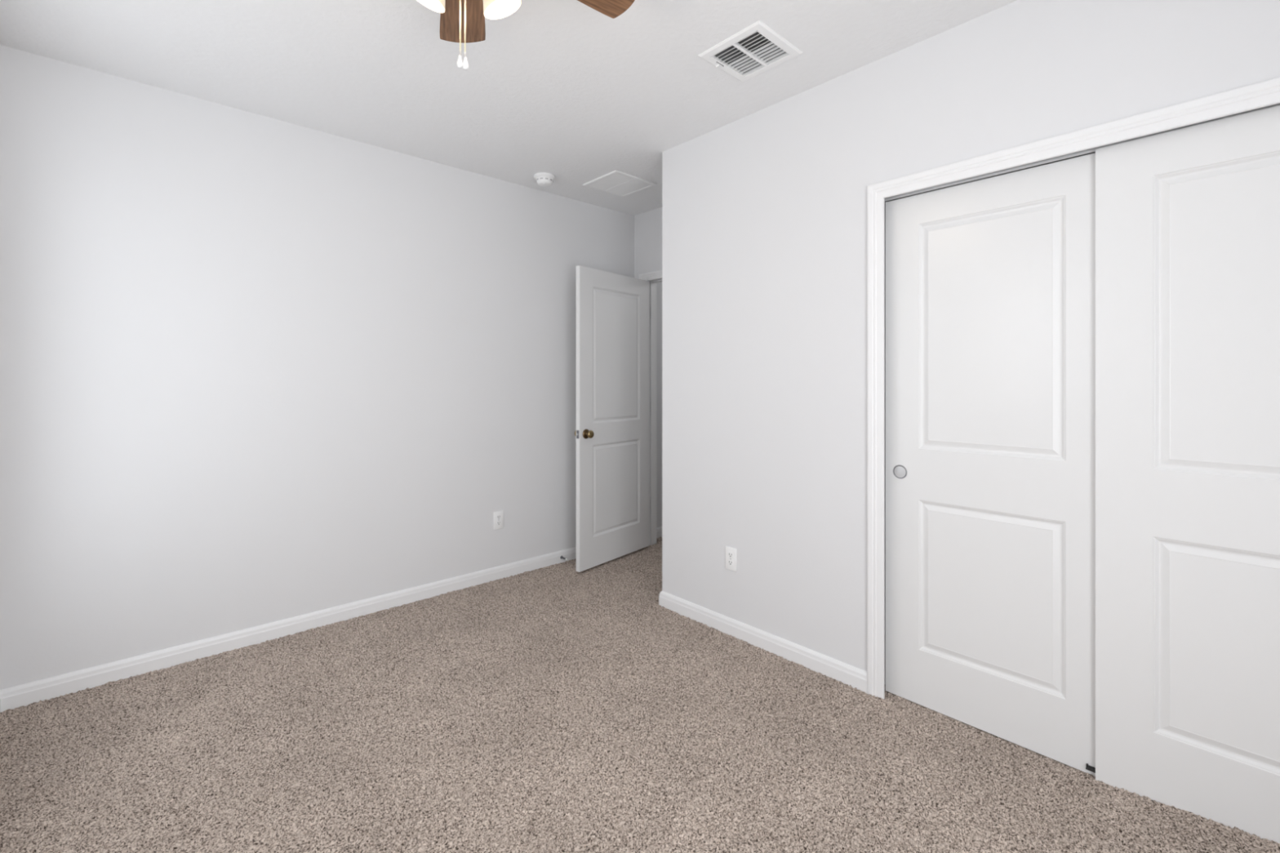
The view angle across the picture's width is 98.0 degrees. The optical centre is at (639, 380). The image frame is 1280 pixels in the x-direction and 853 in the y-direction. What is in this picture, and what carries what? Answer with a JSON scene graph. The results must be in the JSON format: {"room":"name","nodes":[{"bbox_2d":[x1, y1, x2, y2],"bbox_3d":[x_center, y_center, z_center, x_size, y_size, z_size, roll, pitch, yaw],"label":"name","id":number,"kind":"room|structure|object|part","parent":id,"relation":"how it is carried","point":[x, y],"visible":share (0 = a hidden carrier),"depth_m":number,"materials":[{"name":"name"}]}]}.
{"room":"empty bedroom","nodes":[
{"label":"empty bedroom","id":0,"kind":"room"},
{"bbox_2d":[0,44,634,689],"bbox_3d":[-0.786,-0.037,3.825,5.008,2.745,0.115,0,0,-43],"label":"wall","id":1,"kind":"structure","parent":0,"point":[255,370],"depth_m":2.70,"materials":[{"name":"white paint"}]},
{"bbox_2d":[0,546,576,711],"bbox_3d":[-1.270,1.252,3.292,3.343,0.090,0.014,0,0,-43],"label":"baseboard","id":2,"kind":"structure","parent":1,"relation":"attached to","point":[25,694],"depth_m":2.70,"materials":[{"name":"white paint"}]},
{"bbox_2d":[493,510,503,529],"bbox_3d":[-0.919,0.907,3.619,0.071,0.115,0.008,0,0,-43],"label":"wall outlet","id":3,"kind":"object","parent":1,"relation":"attached to","point":[499,515],"visible":1,"depth_m":3.62,"materials":[{"name":"white plastic"}]},
{"bbox_2d":[0,0,1017,215],"bbox_3d":[0.670,-1.370,2.243,5.008,0.120,4.185,0,0,-43],"label":"ceiling","id":4,"kind":"structure","parent":0,"point":[571,91],"depth_m":2.30,"materials":[{"name":"white paint"}]},
{"bbox_2d":[417,0,635,70],"bbox_3d":[-0.467,-1.046,1.396,1.019,0.527,0.983,0,0,18],"label":"ceiling fan","id":5,"kind":"object","parent":4,"relation":"hanging from","point":[461,21],"visible":1,"depth_m":1.74,"materials":[{"name":"brown wood"}]},
{"bbox_3d":[-0.553,-1.034,1.448,0.112,0.128,0.105,0,0,-18],"label":"lamp shade","id":6,"kind":"part","parent":5,"relation":"part of","materials":[{"name":"white glass"}]},
{"bbox_3d":[-0.452,-0.941,1.400,0.003,0.231,0.003,0,0,-18],"label":"pull chain","id":7,"kind":"part","parent":5,"relation":"part of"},
{"bbox_3d":[-0.558,-1.175,1.754,0.149,0.029,0.378,0,0,-18],"label":"blade","id":8,"kind":"part","parent":5,"relation":"part of","materials":[{"name":"brown wood"}]},
{"bbox_3d":[-0.441,-0.939,1.404,0.003,0.234,0.003,0,0,-18],"label":"pull chain","id":9,"kind":"part","parent":5,"relation":"part of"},
{"bbox_3d":[-0.368,-1.034,1.484,0.104,0.128,0.106,0,0,15],"label":"lamp shade","id":10,"kind":"part","parent":5,"relation":"part of","materials":[{"name":"white glass"}]},
{"bbox_3d":[-0.180,-1.175,1.628,0.378,0.029,0.149,0,0,-36],"label":"blade","id":11,"kind":"part","parent":5,"relation":"part of","materials":[{"name":"brown wood"}]},
{"bbox_2d":[533,172,555,186],"bbox_3d":[-0.612,-1.281,3.574,0.135,0.058,0.135,0,0,-43],"label":"smoke detector","id":12,"kind":"object","parent":4,"relation":"attached to","point":[544,180],"visible":1,"depth_m":3.53,"materials":[{"name":"white plastic"}]},
{"bbox_2d":[582,169,657,197],"bbox_3d":[-0.135,-1.360,3.714,0.358,0.120,0.342,0,0,-43],"label":"ceiling vent","id":13,"kind":"object","parent":4,"relation":"in","point":[617,183],"visible":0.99,"depth_m":3.70,"materials":[{"name":"white metal"}]},
{"bbox_2d":[697,20,802,82],"bbox_3d":[0.442,-1.357,2.232,0.292,0.125,0.296,0,0,-43],"label":"ceiling vent","id":14,"kind":"object","parent":4,"relation":"in","point":[756,49],"visible":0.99,"depth_m":2.25,"materials":[{"name":"white metal"}]},
{"bbox_2d":[0,537,1279,852],"bbox_3d":[0.626,1.264,2.289,4.879,0.063,4.184,0,0,-43],"label":"floor","id":15,"kind":"structure","parent":0,"point":[558,708],"depth_m":1.90,"materials":[{"name":"carpet"}]},
{"bbox_2d":[1085,763,1095,773],"bbox_3d":[1.475,1.257,1.816,0.050,0.012,0.028,0,0,-43],"label":"floor guide","id":16,"kind":"object","parent":15,"relation":"on","point":[1088,767],"visible":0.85,"depth_m":1.81,"materials":[{"name":"grey"}]},
{"bbox_2d":[634,207,662,279],"bbox_3d":[0.345,-0.013,4.090,0.115,2.695,1.025,0,0,-43],"label":"wall","id":17,"kind":"structure","parent":0,"point":[648,224],"depth_m":4.31,"materials":[{"name":"white paint"}]},
{"bbox_2d":[574,265,649,572],"bbox_3d":[-0.177,0.255,4.004,0.148,2.035,0.774,0,0,39],"label":"door","id":18,"kind":"structure","parent":17,"relation":"in","point":[612,432],"depth_m":3.95,"materials":[{"name":"white paint"}]},
{"bbox_3d":[-0.334,0.359,3.720,0.038,0.052,0.052,0,0,39],"label":"knob","id":19,"kind":"part","parent":18,"relation":"part of","materials":[{"name":"gold metal"}]},
{"bbox_2d":[639,270,662,545],"bbox_3d":[0.342,0.233,4.081,0.131,2.128,0.901,0,0,-43],"label":"trim","id":20,"kind":"structure","parent":17,"relation":"attached to","point":[653,277],"depth_m":4.36,"materials":[{"name":"white paint"}]},
{"bbox_2d":[656,526,662,537],"bbox_3d":[0.553,1.252,4.939,1.300,0.090,0.014,0,0,-43],"label":"baseboard","id":21,"kind":"structure","parent":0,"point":[659,530],"depth_m":4.57,"materials":[{"name":"white paint"}]},
{"bbox_2d":[656,281,662,527],"bbox_3d":[1.179,-0.013,4.328,1.435,2.695,1.805,0,0,-43],"label":"wall","id":22,"kind":"structure","parent":0,"point":[659,285],"depth_m":4.58,"materials":[{"name":"white paint"}]},
{"bbox_2d":[662,0,1279,671],"bbox_3d":[1.239,-0.013,2.070,0.115,2.695,3.160,0,0,-43],"label":"wall","id":23,"kind":"structure","parent":0,"point":[764,211],"depth_m":2.47,"materials":[{"name":"white paint"}]},
{"bbox_2d":[725,546,736,571],"bbox_3d":[0.461,0.905,2.826,0.008,0.115,0.071,0,0,-43],"label":"wall outlet","id":24,"kind":"object","parent":23,"relation":"attached to","point":[731,553],"visible":1,"depth_m":2.82,"materials":[{"name":"white plastic"}]},
{"bbox_2d":[728,560,733,565],"bbox_3d":[0.459,0.924,2.824,0.003,0.028,0.034,0,0,-43],"label":"receptacle","id":25,"kind":"object","parent":24,"relation":"attached to","point":[730,562],"depth_m":2.82,"materials":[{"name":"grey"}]},
{"bbox_2d":[728,551,733,558],"bbox_3d":[0.459,0.885,2.824,0.003,0.028,0.034,0,0,-43],"label":"receptacle","id":26,"kind":"object","parent":24,"relation":"attached to","point":[730,553],"depth_m":2.82,"materials":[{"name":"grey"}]},
{"bbox_2d":[866,77,1279,699],"bbox_3d":[1.459,0.247,1.734,0.016,2.100,1.533,0,0,-43],"label":"trim","id":27,"kind":"structure","parent":23,"relation":"attached to","point":[1266,93],"depth_m":2.25,"materials":[{"name":"white paint"}]},
{"bbox_2d":[884,103,1279,202],"bbox_3d":[1.503,-0.759,1.780,0.082,0.035,1.476,0,0,-43],"label":"closet track","id":28,"kind":"object","parent":23,"relation":"attached to","point":[1091,151],"visible":0.14,"depth_m":1.94,"materials":[{"name":"silver metal"}]},
{"bbox_2d":[884,153,1095,776],"bbox_3d":[1.271,0.273,2.042,0.022,2.022,0.735,0,0,-43],"label":"door","id":29,"kind":"structure","parent":28,"relation":"hanging from","point":[990,282],"depth_m":2.02,"materials":[{"name":"white paint"}]},
{"bbox_3d":[1.056,0.371,2.262,0.003,0.055,0.055,0,0,-43],"label":"finger pull","id":30,"kind":"part","parent":29,"relation":"part of","materials":[{"name":"grey metal"}]},
{"bbox_2d":[893,466,906,477],"bbox_3d":[1.056,0.371,2.262,0.001,0.047,0.047,0,0,-43],"label":"door pull","id":31,"kind":"object","parent":29,"relation":"on","point":[899,471],"depth_m":2.26,"materials":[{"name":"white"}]},
{"bbox_2d":[1095,105,1279,843],"bbox_3d":[1.718,0.271,1.524,0.022,2.026,0.735,0,0,-43],"label":"door","id":32,"kind":"structure","parent":28,"relation":"hanging from","point":[1188,219],"depth_m":1.63,"materials":[{"name":"white paint"}]},
{"bbox_3d":[0.512,-0.013,3.470,0.709,2.695,0.115,0,0,-43],"label":"wall","id":33,"kind":"structure","parent":0,"visible":0},
{"bbox_2d":[658,591,866,693],"bbox_3d":[0.788,1.252,2.990,0.722,0.090,1.223,0,0,-43],"label":"baseboard","id":34,"kind":"structure","parent":33,"relation":"attached to","point":[848,674],"depth_m":2.64,"materials":[{"name":"white paint"}]}
]}

